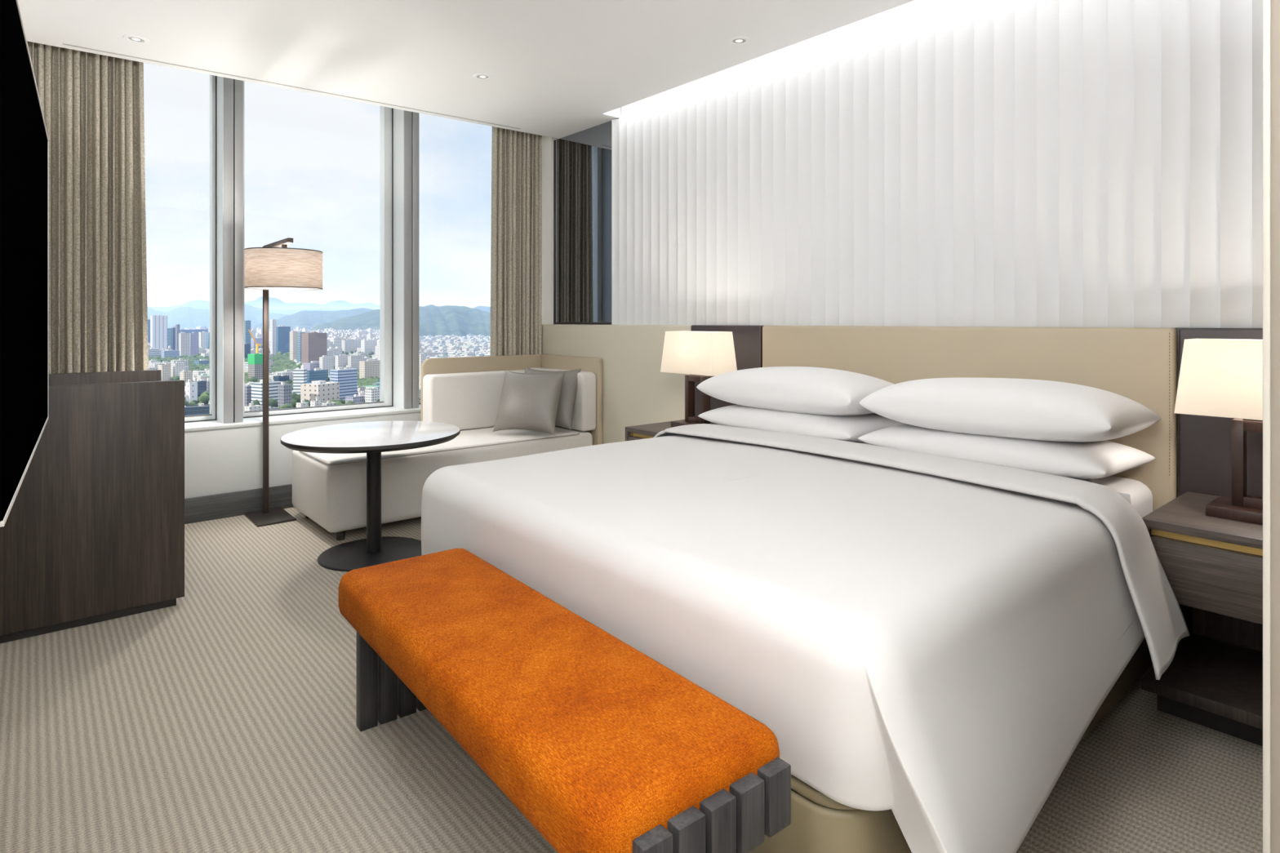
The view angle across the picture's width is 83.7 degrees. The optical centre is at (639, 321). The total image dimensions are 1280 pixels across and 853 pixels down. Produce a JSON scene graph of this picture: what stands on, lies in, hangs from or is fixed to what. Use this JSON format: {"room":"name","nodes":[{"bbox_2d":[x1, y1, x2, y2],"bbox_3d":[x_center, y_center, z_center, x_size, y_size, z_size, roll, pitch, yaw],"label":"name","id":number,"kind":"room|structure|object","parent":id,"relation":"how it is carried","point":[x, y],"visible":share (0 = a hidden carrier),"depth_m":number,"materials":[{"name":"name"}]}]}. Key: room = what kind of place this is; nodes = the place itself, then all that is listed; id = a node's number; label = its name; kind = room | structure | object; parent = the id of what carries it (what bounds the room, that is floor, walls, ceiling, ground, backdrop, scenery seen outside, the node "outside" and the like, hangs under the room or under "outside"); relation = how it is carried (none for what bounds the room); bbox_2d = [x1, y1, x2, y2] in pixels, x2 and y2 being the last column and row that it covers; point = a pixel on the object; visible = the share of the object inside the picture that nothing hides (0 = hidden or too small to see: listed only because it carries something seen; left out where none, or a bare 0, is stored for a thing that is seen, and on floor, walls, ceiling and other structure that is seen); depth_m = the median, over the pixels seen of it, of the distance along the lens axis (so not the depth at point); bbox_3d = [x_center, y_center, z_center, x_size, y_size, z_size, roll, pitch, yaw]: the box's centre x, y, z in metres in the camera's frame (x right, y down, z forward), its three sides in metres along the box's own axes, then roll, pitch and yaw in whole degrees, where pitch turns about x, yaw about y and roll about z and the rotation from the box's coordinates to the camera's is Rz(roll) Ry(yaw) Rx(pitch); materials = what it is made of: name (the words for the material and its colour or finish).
{"room":"hotel room","nodes":[
{"label":"hotel room","id":0,"kind":"room"},
{"bbox_2d":[184,75,420,498],"bbox_3d":[-2.207,-0.230,4.907,3.200,2.860,0.386,0,0,-40],"label":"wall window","id":1,"kind":"structure","parent":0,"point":[220,458],"depth_m":4.51,"materials":[{"name":"grey"}]},
{"bbox_2d":[184,74,216,422],"bbox_3d":[-3.148,-0.512,4.295,1.043,2.295,0.098,0,0,-40],"label":"window","id":2,"kind":"structure","parent":1,"relation":"attached to","point":[212,415],"depth_m":4.59,"materials":[{"name":"white"}]},
{"bbox_2d":[184,484,293,524],"bbox_3d":[-2.080,1.125,4.758,3.200,0.149,0.016,0,0,-40],"label":"baseboard","id":3,"kind":"structure","parent":1,"relation":"attached to","point":[212,507],"depth_m":4.39,"materials":[{"name":"grey wood"}]},
{"bbox_2d":[243,80,393,417],"bbox_3d":[-2.271,-0.512,5.041,1.043,2.295,0.098,0,0,-40],"label":"window","id":4,"kind":"structure","parent":1,"relation":"attached to","point":[386,113],"depth_m":5.32,"materials":[{"name":"white"}]},
{"bbox_2d":[17,0,914,138],"bbox_3d":[-0.239,-1.460,1.756,4.312,0.100,6.584,0,0,-40],"label":"ceiling","id":5,"kind":"structure","parent":0,"point":[553,65],"depth_m":3.62,"materials":[{"name":"white paint"}]},
{"bbox_2d":[122,34,149,44],"bbox_3d":[-2.516,-1.410,3.567,0.110,0.008,0.110,0,0,-40],"label":"recessed light","id":6,"kind":"object","parent":5,"relation":"in","point":[134,38],"visible":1,"depth_m":3.56,"materials":[{"name":"white paint"}]},
{"bbox_2d":[62,43,520,128],"bbox_3d":[-1.902,-1.414,4.426,2.600,0.012,0.127,0,0,-40],"label":"ceiling vent","id":7,"kind":"object","parent":5,"relation":"in","point":[63,43],"visible":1,"depth_m":4.22,"materials":[{"name":"grey"}]},
{"bbox_2d":[472,73,492,79],"bbox_3d":[-0.905,-1.410,4.114,0.110,0.008,0.110,0,0,-40],"label":"recessed light","id":8,"kind":"object","parent":5,"relation":"in","point":[477,76],"visible":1,"depth_m":4.11,"materials":[{"name":"white paint"}]},
{"bbox_2d":[728,35,750,44],"bbox_3d":[0.497,-1.410,3.588,0.110,0.008,0.110,0,0,-40],"label":"recessed light","id":9,"kind":"object","parent":5,"relation":"in","point":[740,40],"visible":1,"depth_m":3.58,"materials":[{"name":"white paint"}]},
{"bbox_2d":[0,506,1262,852],"bbox_3d":[-0.411,1.260,1.948,4.300,0.120,7.100,0,0,-40],"label":"floor","id":10,"kind":"structure","parent":0,"point":[223,718],"depth_m":2.01,"materials":[{"name":"carpet"}]},
{"bbox_2d":[0,369,184,643],"bbox_3d":[-2.495,0.725,3.270,0.627,0.950,1.105,0,0,-40],"label":"cabinet","id":11,"kind":"object","parent":10,"relation":"on","point":[93,531],"visible":0.84,"depth_m":2.84,"materials":[{"name":"brown wood"}]},
{"bbox_2d":[244,237,322,527],"bbox_3d":[-2.144,0.365,4.227,0.405,1.670,0.702,0,0,-40],"label":"floor lamp","id":12,"kind":"object","parent":10,"relation":"on","point":[270,266],"visible":1,"depth_m":4.01,"materials":[{"name":"fabric"}]},
{"bbox_2d":[280,421,460,572],"bbox_3d":[-1.374,0.886,3.689,0.863,0.628,0.863,0,0,-40],"label":"round table","id":13,"kind":"object","parent":10,"relation":"on","point":[372,438],"visible":0.93,"depth_m":3.65,"materials":[{"name":"white laminate"}]},
{"bbox_2d":[292,354,602,540],"bbox_3d":[-1.215,0.728,4.711,1.845,0.945,0.780,0,0,-40],"label":"sofa","id":14,"kind":"object","parent":10,"relation":"on","point":[464,393],"visible":0.62,"depth_m":4.62,"materials":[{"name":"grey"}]},
{"bbox_2d":[422,369,524,430],"bbox_3d":[-1.123,0.562,5.157,0.885,0.395,0.140,0,0,-40],"label":"cushion","id":15,"kind":"object","parent":14,"relation":"on","point":[464,399],"depth_m":4.99,"materials":[{"name":"fabric"}]},
{"bbox_2d":[493,369,565,435],"bbox_3d":[-0.745,0.533,4.785,0.449,0.456,0.304,0,0,18],"label":"throw cushion","id":16,"kind":"object","parent":14,"relation":"on","point":[528,402],"visible":1,"depth_m":4.72,"materials":[{"name":"fabric"}]},
{"bbox_2d":[524,367,581,430],"bbox_3d":[-0.647,0.529,4.986,0.439,0.456,0.286,0,0,20],"label":"throw cushion","id":17,"kind":"object","parent":14,"relation":"on","point":[568,390],"visible":0.47,"depth_m":4.90,"materials":[{"name":"fabric"}]},
{"bbox_2d":[530,367,595,431],"bbox_3d":[-0.580,0.557,5.229,0.125,0.405,0.725,0,0,-40],"label":"cushion","id":18,"kind":"object","parent":14,"relation":"on","point":[584,416],"depth_m":4.96,"materials":[{"name":"fabric"}]},
{"bbox_2d":[338,548,791,852],"bbox_3d":[-0.315,0.949,1.638,0.392,0.503,1.407,0,0,-38],"label":"bench","id":19,"kind":"object","parent":10,"relation":"on","point":[601,745],"visible":1,"depth_m":1.30,"materials":[{"name":"orange fabric"}]},
{"bbox_2d":[625,419,683,440],"bbox_3d":[0.281,0.893,3.955,0.525,0.613,0.510,0,0,-40],"label":"nightstand","id":20,"kind":"object","parent":10,"relation":"on","point":[650,430],"visible":0.12,"depth_m":3.94,"materials":[{"name":"brown wood"}]},
{"bbox_2d":[660,331,737,427],"bbox_3d":[0.320,0.321,3.929,0.197,0.532,0.401,0,0,-40],"label":"table lamp","id":21,"kind":"object","parent":20,"relation":"on","point":[700,355],"visible":0.84,"depth_m":3.86,"materials":[{"name":"fabric"}]},
{"bbox_2d":[748,475,1152,852],"bbox_3d":[0.528,0.880,2.554,1.945,0.640,1.781,0,0,-40],"label":"bed","id":22,"kind":"object","parent":10,"relation":"on","point":[820,824],"visible":0.13,"depth_m":1.33,"materials":[{"name":"fabric"}]},
{"bbox_2d":[697,404,904,442],"bbox_3d":[0.759,0.464,3.344,0.524,0.165,0.858,0,0,-40],"label":"bed pillow","id":23,"kind":"object","parent":22,"relation":"on","point":[843,428],"visible":0.57,"depth_m":3.09,"materials":[{"name":"white fabric"}]},
{"bbox_2d":[696,366,894,415],"bbox_3d":[0.756,0.320,3.348,0.526,0.236,0.868,0,0,-40],"label":"bed pillow","id":24,"kind":"object","parent":23,"relation":"on","point":[797,389],"visible":0.82,"depth_m":3.12,"materials":[{"name":"white fabric"}]},
{"bbox_2d":[421,423,1189,852],"bbox_3d":[0.454,0.745,2.446,1.737,0.533,2.115,0,0,-40],"label":"duvet","id":25,"kind":"object","parent":22,"relation":"on","point":[931,640],"visible":0.9,"depth_m":1.64,"materials":[{"name":"white fabric"}]},
{"bbox_2d":[857,423,1155,479],"bbox_3d":[1.336,0.464,2.666,0.524,0.170,0.858,0,0,-40],"label":"bed pillow","id":26,"kind":"object","parent":22,"relation":"on","point":[1100,459],"visible":0.7,"depth_m":2.41,"materials":[{"name":"white fabric"}]},
{"bbox_2d":[859,377,1160,442],"bbox_3d":[1.333,0.316,2.638,0.526,0.232,0.858,0,0,-40],"label":"bed pillow","id":27,"kind":"object","parent":26,"relation":"on","point":[1040,410],"visible":0.98,"depth_m":2.42,"materials":[{"name":"white fabric"}]},
{"bbox_2d":[1141,491,1262,746],"bbox_3d":[1.852,0.893,2.110,0.525,0.613,0.497,0,0,-40],"label":"nightstand","id":28,"kind":"object","parent":10,"relation":"on","point":[1212,566],"visible":0.71,"depth_m":2.07,"materials":[{"name":"brown wood"}]},
{"bbox_2d":[1141,633,1262,729],"bbox_3d":[1.855,1.083,2.113,0.515,0.035,0.497,0,0,-40],"label":"shelf","id":29,"kind":"object","parent":28,"relation":"attached to","point":[1217,674],"depth_m":2.13,"materials":[{"name":"brown wood"}]},
{"bbox_2d":[1173,338,1262,524],"bbox_3d":[1.858,0.321,2.122,0.197,0.532,0.401,0,0,-40],"label":"table lamp","id":30,"kind":"object","parent":28,"relation":"on","point":[1218,377],"visible":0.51,"depth_m":2.14,"materials":[{"name":"fabric"}]},
{"bbox_2d":[555,60,1189,496],"bbox_3d":[0.662,-0.250,4.109,0.105,2.900,5.400,0,0,-40],"label":"wall","id":31,"kind":"structure","parent":0,"point":[742,68],"depth_m":4.42,"materials":[{"name":"white paint"}]},
{"bbox_2d":[542,135,555,324],"bbox_3d":[-0.895,-0.819,5.823,0.045,1.682,0.692,0,0,-40],"label":"trim","id":32,"kind":"structure","parent":31,"relation":"attached to","point":[547,142],"depth_m":5.59,"materials":[{"name":"white paint"}]},
{"bbox_2d":[553,120,611,324],"bbox_3d":[-0.419,-0.695,5.277,0.022,1.430,0.756,0,0,-40],"label":"wall mirror","id":33,"kind":"object","parent":31,"relation":"attached to","point":[582,160],"visible":1,"depth_m":5.27,"materials":[{"name":"grey mirror"}]},
{"bbox_2d":[542,324,692,444],"bbox_3d":[-0.269,0.611,5.076,0.060,1.178,1.850,0,0,-40],"label":"wall panel","id":34,"kind":"object","parent":31,"relation":"attached to","point":[635,391],"depth_m":4.81,"materials":[{"name":"beige"}]},
{"bbox_2d":[611,73,749,325],"bbox_3d":[0.224,-0.692,4.506,0.042,1.427,1.248,0,0,-40],"label":"wall panel","id":35,"kind":"object","parent":31,"relation":"attached to","point":[680,166],"depth_m":4.45,"materials":[{"name":"white"}]},
{"bbox_2d":[691,324,763,416],"bbox_3d":[0.502,0.611,4.145,0.048,1.178,0.547,0,0,-40],"label":"panel","id":36,"kind":"object","parent":31,"relation":"attached to","point":[748,340],"visible":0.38,"depth_m":4.03,"materials":[{"name":"brown paint"}]},
{"bbox_2d":[749,0,973,326],"bbox_3d":[1.037,-0.789,3.551,0.042,1.622,1.248,0,0,-40],"label":"wall panel","id":37,"kind":"object","parent":31,"relation":"attached to","point":[861,132],"depth_m":3.48,"materials":[{"name":"white"}]},
{"bbox_2d":[762,325,1177,511],"bbox_3d":[1.284,0.611,3.217,0.060,1.178,1.855,0,0,-40],"label":"headboard","id":38,"kind":"object","parent":31,"relation":"attached to","point":[1140,365],"visible":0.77,"depth_m":2.84,"materials":[{"name":"fabric"}]},
{"bbox_2d":[973,0,1262,328],"bbox_3d":[1.850,-0.789,2.596,0.042,1.622,1.248,0,0,-40],"label":"wall panel","id":39,"kind":"object","parent":31,"relation":"attached to","point":[1118,144],"depth_m":2.67,"materials":[{"name":"white"}]},
{"bbox_2d":[1178,328,1262,497],"bbox_3d":[2.066,0.611,2.308,0.048,1.178,0.527,0,0,-40],"label":"panel","id":40,"kind":"object","parent":31,"relation":"attached to","point":[1205,442],"visible":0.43,"depth_m":2.42,"materials":[{"name":"black paint"}]},
{"bbox_2d":[1271,0,1279,852],"bbox_3d":[2.135,-0.250,0.732,2.200,2.900,1.948,0,0,-40],"label":"wall","id":41,"kind":"structure","parent":0,"point":[1275,4],"depth_m":0.76,"materials":[{"name":"beige paint"}]},
{"bbox_2d":[1262,0,1271,852],"bbox_3d":[0.667,-0.105,0.760,0.008,2.610,0.006,0,0,-40],"label":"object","id":42,"kind":"structure","parent":41,"relation":"attached to","point":[1266,3],"depth_m":0.76,"materials":[{"name":"grey"}]},
{"bbox_3d":[-2.175,-0.250,2.285,0.150,2.900,4.500,0,0,-40],"label":"wall","id":43,"kind":"structure","parent":0,"visible":0},
{"bbox_2d":[0,0,48,527],"bbox_3d":[-1.183,-0.110,1.335,0.080,0.722,1.224,0,0,-38],"label":"television","id":44,"kind":"object","parent":43,"relation":"attached to","point":[24,137],"visible":1,"depth_m":1.09,"materials":[{"name":"black"}]},
{"bbox_2d":[26,40,148,373],"bbox_3d":[-2.981,-0.200,3.835,0.602,2.760,0.086,0,0,-40],"label":"curtain","id":45,"kind":"object","parent":43,"relation":"hanging from","point":[92,104],"visible":0.41,"depth_m":3.86,"materials":[{"name":"fabric"}]},
{"label":"outside","id":46,"kind":"structure","parent":0,"visible":0},
{"bbox_2d":[184,328,374,381],"bbox_3d":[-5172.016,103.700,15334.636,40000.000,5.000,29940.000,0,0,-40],"label":"ground","id":47,"kind":"structure","parent":46,"point":[349,353],"depth_m":2126.15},
{"bbox_2d":[148,347,159,356],"bbox_3d":[-1296.806,85.289,1898.222,16.424,31.822,27.373,0,0,30],"label":"building","id":48,"kind":"structure","parent":47,"relation":"on","point":[153,352],"depth_m":1895.20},
{"bbox_2d":[150,315,167,349],"bbox_3d":[-1569.488,39.583,2331.150,21.114,123.234,42.229,0,0,42],"label":"building","id":49,"kind":"structure","parent":47,"relation":"on","point":[158,324],"depth_m":2322.05,"materials":[{"name":"concrete"}]},
{"bbox_2d":[157,362,170,380],"bbox_3d":[-796.836,84.980,1197.077,12.642,32.441,14.047,0,0,30],"label":"building","id":50,"kind":"structure","parent":47,"relation":"on","point":[165,368],"depth_m":1193.54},
{"bbox_2d":[148,355,181,362],"bbox_3d":[-1173.376,95.873,1760.236,118.884,13.554,518.159,0,0,-40],"label":"park trees","id":51,"kind":"object","parent":47,"relation":"on","point":[168,358],"visible":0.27,"depth_m":1799.16,"materials":[{"name":"green plant"}]},
{"bbox_2d":[160,349,179,357],"bbox_3d":[-1230.079,87.246,1871.487,14.885,27.908,37.213,0,0,30],"label":"building","id":52,"kind":"structure","parent":47,"relation":"on","point":[171,353],"depth_m":1864.22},
{"bbox_2d":[170,326,175,350],"bbox_3d":[-1575.960,59.711,2415.919,12.293,82.978,12.293,0,0,30],"label":"building","id":53,"kind":"structure","parent":47,"relation":"on","point":[172,329],"depth_m":2411.01,"materials":[{"name":"blue glass"}]},
{"bbox_2d":[175,323,179,350],"bbox_3d":[-1457.109,53.874,2252.128,8.902,94.651,8.902,0,0,30],"label":"building","id":54,"kind":"structure","parent":47,"relation":"on","point":[177,326],"depth_m":2248.96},
{"bbox_2d":[170,361,185,377],"bbox_3d":[-788.246,84.650,1219.042,14.112,33.100,15.680,0,0,30],"label":"building","id":55,"kind":"structure","parent":47,"relation":"on","point":[175,367],"depth_m":1214.11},
{"bbox_2d":[178,332,189,355],"bbox_3d":[-1265.000,65.034,1983.217,11.486,72.333,22.973,0,0,30],"label":"building","id":56,"kind":"structure","parent":47,"relation":"on","point":[184,338],"depth_m":1977.44,"materials":[{"name":"concrete"}]},
{"bbox_2d":[179,369,192,386],"bbox_3d":[-697.527,87.823,1098.145,11.533,26.755,12.815,0,0,30],"label":"building","id":57,"kind":"structure","parent":47,"relation":"on","point":[184,375],"depth_m":1093.91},
{"bbox_2d":[186,379,197,403],"bbox_3d":[-531.139,84.911,846.341,8.566,32.578,8.566,0,0,30],"label":"building","id":58,"kind":"structure","parent":47,"relation":"on","point":[191,387],"depth_m":843.04,"materials":[{"name":"concrete"}]},
{"bbox_2d":[179,328,208,333],"bbox_3d":[-2870.242,74.909,4581.916,50.166,52.582,167.219,0,0,30],"label":"building","id":59,"kind":"structure","parent":47,"relation":"on","point":[188,331],"depth_m":4569.71,"materials":[{"name":"blue glass"}]},
{"bbox_2d":[189,332,199,355],"bbox_3d":[-1257.334,65.431,2013.266,10.977,71.538,21.955,0,0,30],"label":"building","id":60,"kind":"structure","parent":47,"relation":"on","point":[193,337],"depth_m":2008.09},
{"bbox_2d":[182,354,209,371],"bbox_3d":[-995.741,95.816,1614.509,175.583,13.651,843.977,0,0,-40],"label":"park trees","id":61,"kind":"object","parent":47,"relation":"on","point":[191,359],"visible":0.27,"depth_m":1719.71,"materials":[{"name":"green plant"}]},
{"bbox_2d":[184,403,209,415],"bbox_3d":[-413.191,88.955,667.716,20.664,24.490,16.531,0,0,-32],"label":"building","id":62,"kind":"structure","parent":47,"relation":"on","point":[200,409],"depth_m":661.71,"materials":[{"name":"blue glass"}]},
{"bbox_2d":[194,379,206,399],"bbox_3d":[-567.493,88.236,922.747,9.174,25.928,10.194,0,0,30],"label":"building","id":63,"kind":"structure","parent":47,"relation":"on","point":[202,384],"depth_m":919.37,"materials":[{"name":"blue glass"}]},
{"bbox_2d":[198,331,205,347],"bbox_3d":[-1624.261,68.757,2657.511,15.630,64.886,26.049,0,0,30],"label":"building","id":64,"kind":"structure","parent":47,"relation":"on","point":[202,335],"depth_m":2648.62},
{"bbox_2d":[147,303,287,328],"bbox_3d":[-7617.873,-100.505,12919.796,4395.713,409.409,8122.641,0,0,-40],"label":"hill","id":65,"kind":"structure","parent":47,"relation":"on","point":[186,317],"depth_m":8883.94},
{"bbox_2d":[244,320,250,343],"bbox_3d":[-1199.469,48.068,2178.288,16.886,106.264,16.886,0,0,30],"label":"building","id":66,"kind":"structure","parent":47,"relation":"on","point":[246,323],"depth_m":2170.74,"materials":[{"name":"teal glass"}]},
{"bbox_2d":[244,384,251,405],"bbox_3d":[-457.628,87.377,835.695,9.249,27.645,9.249,0,0,30],"label":"building","id":67,"kind":"structure","parent":47,"relation":"on","point":[247,388],"depth_m":831.19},
{"bbox_2d":[149,299,347,315],"bbox_3d":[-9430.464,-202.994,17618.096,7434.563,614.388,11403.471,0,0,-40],"label":"hill","id":68,"kind":"structure","parent":47,"relation":"on","point":[197,304],"depth_m":8883.94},
{"bbox_2d":[244,403,262,411],"bbox_3d":[-391.325,91.759,722.150,10.725,18.881,13.406,0,0,30],"label":"building","id":69,"kind":"structure","parent":47,"relation":"on","point":[251,406],"depth_m":718.11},
{"bbox_2d":[247,353,262,380],"bbox_3d":[-619.080,76.207,1155.440,18.363,49.987,20.403,0,0,30],"label":"building","id":70,"kind":"structure","parent":47,"relation":"on","point":[255,361],"depth_m":1147.81,"materials":[{"name":"concrete"}]},
{"bbox_2d":[250,337,262,348],"bbox_3d":[-1448.813,80.761,2711.746,25.063,40.877,50.126,0,0,30],"label":"building","id":71,"kind":"structure","parent":47,"relation":"on","point":[259,340],"depth_m":2692.96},
{"bbox_2d":[251,379,281,406],"bbox_3d":[-431.200,84.099,825.314,19.736,34.202,24.670,0,0,30],"label":"building","id":72,"kind":"structure","parent":47,"relation":"on","point":[256,387],"depth_m":818.11,"materials":[{"name":"concrete"}]},
{"bbox_2d":[270,318,275,355],"bbox_3d":[-1049.367,46.554,2044.239,11.246,109.292,11.246,0,0,30],"label":"building","id":73,"kind":"structure","parent":47,"relation":"on","point":[273,322],"depth_m":2040.21,"materials":[{"name":"concrete"}]},
{"bbox_2d":[174,325,379,359],"bbox_3d":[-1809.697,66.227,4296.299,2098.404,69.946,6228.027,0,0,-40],"label":"buildings","id":74,"kind":"structure","parent":47,"relation":"on","point":[337,341],"depth_m":2829.10},
{"bbox_2d":[273,374,288,382],"bbox_3d":[-551.164,91.407,1098.145,13.634,19.586,17.043,0,0,30],"label":"building","id":75,"kind":"structure","parent":47,"relation":"on","point":[282,378],"depth_m":1093.65,"materials":[{"name":"blue glass"}]},
{"bbox_2d":[275,325,290,354],"bbox_3d":[-1091.633,56.692,2178.288,23.929,89.016,39.881,0,0,30],"label":"building","id":76,"kind":"structure","parent":47,"relation":"on","point":[282,332],"depth_m":2168.09,"materials":[{"name":"glass"}]},
{"bbox_2d":[268,351,297,373],"bbox_3d":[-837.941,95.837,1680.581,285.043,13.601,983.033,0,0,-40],"label":"park trees","id":77,"kind":"object","parent":47,"relation":"on","point":[282,364],"visible":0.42,"depth_m":1580.79,"materials":[{"name":"green plant"}]},
{"bbox_2d":[277,381,292,407],"bbox_3d":[-400.200,84.490,805.306,10.746,33.419,9.769,0,0,30],"label":"building","id":78,"kind":"structure","parent":47,"relation":"on","point":[284,390],"depth_m":802.28,"materials":[{"name":"concrete"}]},
{"bbox_2d":[289,330,298,359],"bbox_3d":[-834.572,61.572,1725.657,13.170,79.256,16.462,0,0,30],"label":"building","id":79,"kind":"structure","parent":47,"relation":"on","point":[293,335],"depth_m":1718.87,"materials":[{"name":"concrete"}]},
{"bbox_2d":[293,367,306,395],"bbox_3d":[-418.539,79.061,879.971,13.121,44.278,8.201,0,0,2],"label":"building","id":80,"kind":"structure","parent":47,"relation":"on","point":[300,375],"depth_m":875.99,"materials":[{"name":"concrete"}]},
{"bbox_2d":[297,331,305,363],"bbox_3d":[-759.000,61.379,1600.910,10.682,79.642,11.869,0,0,30],"label":"building","id":81,"kind":"structure","parent":47,"relation":"on","point":[299,334],"depth_m":1595.14,"materials":[{"name":"teal glass"}]},
{"bbox_2d":[155,337,451,408],"bbox_3d":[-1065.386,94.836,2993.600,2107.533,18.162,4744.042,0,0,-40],"label":"street trees","id":82,"kind":"object","parent":47,"relation":"on","point":[204,398],"visible":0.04,"depth_m":868.32,"materials":[{"name":"green plant"}]},
{"bbox_2d":[186,327,426,375],"bbox_3d":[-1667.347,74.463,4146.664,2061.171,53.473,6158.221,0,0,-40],"label":"buildings","id":83,"kind":"structure","parent":47,"relation":"on","point":[331,351],"depth_m":2370.74},
{"bbox_2d":[303,360,319,370],"bbox_3d":[-609.245,87.581,1342.177,18.536,27.238,37.072,0,0,30],"label":"building","id":84,"kind":"structure","parent":47,"relation":"on","point":[313,364],"depth_m":1327.59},
{"bbox_2d":[244,296,379,309],"bbox_3d":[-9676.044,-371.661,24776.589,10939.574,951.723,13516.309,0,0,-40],"label":"hill","id":85,"kind":"structure","parent":47,"relation":"on","point":[273,303],"depth_m":8883.94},
{"bbox_2d":[252,307,373,329],"bbox_3d":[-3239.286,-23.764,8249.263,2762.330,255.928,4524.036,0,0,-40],"label":"hill","id":86,"kind":"structure","parent":47,"relation":"on","point":[308,319],"depth_m":7457.32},
{"bbox_2d":[301,331,327,363],"bbox_3d":[-712.567,61.848,1563.242,21.819,78.703,48.488,0,0,26],"label":"building","id":87,"kind":"structure","parent":47,"relation":"on","point":[313,344],"depth_m":1547.57,"materials":[{"name":"concrete"}]},
{"bbox_2d":[306,368,328,383],"bbox_3d":[-498.891,86.419,1098.145,16.303,29.562,32.605,0,0,30],"label":"building","id":88,"kind":"structure","parent":47,"relation":"on","point":[317,374],"depth_m":1094.18,"materials":[{"name":"glass"}]},
{"bbox_2d":[147,334,490,375],"bbox_3d":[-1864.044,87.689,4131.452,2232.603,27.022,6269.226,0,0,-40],"label":"buildings","id":89,"kind":"structure","parent":47,"relation":"on","point":[152,365],"depth_m":1951.54},
{"bbox_2d":[147,334,490,398],"bbox_3d":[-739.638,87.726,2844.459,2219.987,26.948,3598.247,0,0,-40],"label":"buildings","id":90,"kind":"structure","parent":47,"relation":"on","point":[202,348],"depth_m":2196.32},
{"bbox_2d":[300,380,339,403],"bbox_3d":[-378.694,85.563,846.341,26.408,31.274,33.009,0,0,20],"label":"building","id":91,"kind":"structure","parent":47,"relation":"on","point":[325,391],"depth_m":834.65,"materials":[{"name":"concrete"}]},
{"bbox_2d":[319,355,333,375],"bbox_3d":[-588.800,82.246,1342.177,9.429,37.909,23.573,0,0,30],"label":"building","id":92,"kind":"structure","parent":47,"relation":"on","point":[326,362],"depth_m":1337.68,"materials":[{"name":"concrete"}]},
{"bbox_2d":[167,335,490,402],"bbox_3d":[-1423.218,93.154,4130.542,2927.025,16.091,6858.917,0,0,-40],"label":"buildings","id":93,"kind":"structure","parent":47,"relation":"on","point":[462,341],"depth_m":2293.32},
{"bbox_2d":[335,354,349,368],"bbox_3d":[-595.230,83.313,1428.770,9.097,35.773,25.992,0,0,30],"label":"building","id":94,"kind":"structure","parent":47,"relation":"on","point":[341,360],"depth_m":1422.21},
{"bbox_2d":[330,367,357,400],"bbox_3d":[-382.311,80.022,922.747,14.745,42.357,29.490,0,0,30],"label":"building","id":95,"kind":"structure","parent":47,"relation":"on","point":[347,377],"depth_m":917.58,"materials":[{"name":"glass"}]},
{"bbox_2d":[342,338,357,352],"bbox_3d":[-948.085,79.201,2331.150,17.367,43.997,49.619,0,0,30],"label":"building","id":96,"kind":"structure","parent":47,"relation":"on","point":[348,345],"depth_m":2322.05,"materials":[{"name":"concrete"}]},
{"bbox_2d":[347,354,361,372],"bbox_3d":[-570.202,83.578,1428.770,9.144,35.244,26.126,0,0,30],"label":"building","id":97,"kind":"structure","parent":47,"relation":"on","point":[353,361],"depth_m":1422.91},
{"bbox_2d":[345,394,364,403],"bbox_3d":[-329.372,92.657,825.314,13.479,17.086,14.976,0,0,30],"label":"building","id":98,"kind":"structure","parent":47,"relation":"on","point":[357,398],"depth_m":821.91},
{"bbox_2d":[244,333,490,371],"bbox_3d":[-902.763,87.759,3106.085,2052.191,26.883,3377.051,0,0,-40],"label":"buildings","id":99,"kind":"structure","parent":47,"relation":"on","point":[486,341],"depth_m":2382.92},
{"bbox_2d":[360,338,376,355],"bbox_3d":[-827.850,77.750,2178.288,16.824,46.900,42.060,0,0,30],"label":"building","id":100,"kind":"structure","parent":47,"relation":"on","point":[368,345],"depth_m":2165.97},
{"bbox_2d":[357,372,379,386],"bbox_3d":[-431.331,95.808,1126.400,128.954,13.748,306.030,0,0,-40],"label":"park trees","id":101,"kind":"object","parent":47,"relation":"on","point":[362,382],"visible":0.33,"depth_m":1106.54,"materials":[{"name":"green plant"}]},
{"bbox_2d":[359,359,379,378],"bbox_3d":[-439.728,81.459,1175.890,12.879,39.482,42.930,0,0,30],"label":"building","id":102,"kind":"structure","parent":47,"relation":"on","point":[368,368],"depth_m":1162.19,"materials":[{"name":"concrete"}]},
{"bbox_2d":[324,329,419,351],"bbox_3d":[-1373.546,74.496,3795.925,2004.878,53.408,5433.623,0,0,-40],"label":"buildings","id":103,"kind":"structure","parent":47,"relation":"on","point":[348,335],"depth_m":2863.15},
{"bbox_2d":[364,386,379,402],"bbox_3d":[-308.000,88.478,825.314,10.997,25.444,13.747,0,0,30],"label":"building","id":104,"kind":"structure","parent":47,"relation":"on","point":[371,395],"depth_m":820.50,"materials":[{"name":"concrete"}]},
{"bbox_2d":[309,304,490,337],"bbox_3d":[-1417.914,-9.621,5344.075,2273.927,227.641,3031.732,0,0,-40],"label":"hill","id":105,"kind":"structure","parent":47,"relation":"on","point":[446,320],"depth_m":4704.42,"materials":[{"name":"blue"}]},
{"bbox_3d":[-0.405,-1.710,2.019,4.400,0.100,7.200,0,0,-40],"label":"ceiling","id":106,"kind":"structure","parent":0,"visible":0},
{"bbox_2d":[489,126,542,355],"bbox_3d":[-0.949,-0.200,5.487,0.446,2.760,0.080,0,0,-40],"label":"curtain","id":107,"kind":"object","parent":106,"relation":"hanging from","point":[516,237],"visible":0.57,"depth_m":5.49,"materials":[{"name":"fabric"}]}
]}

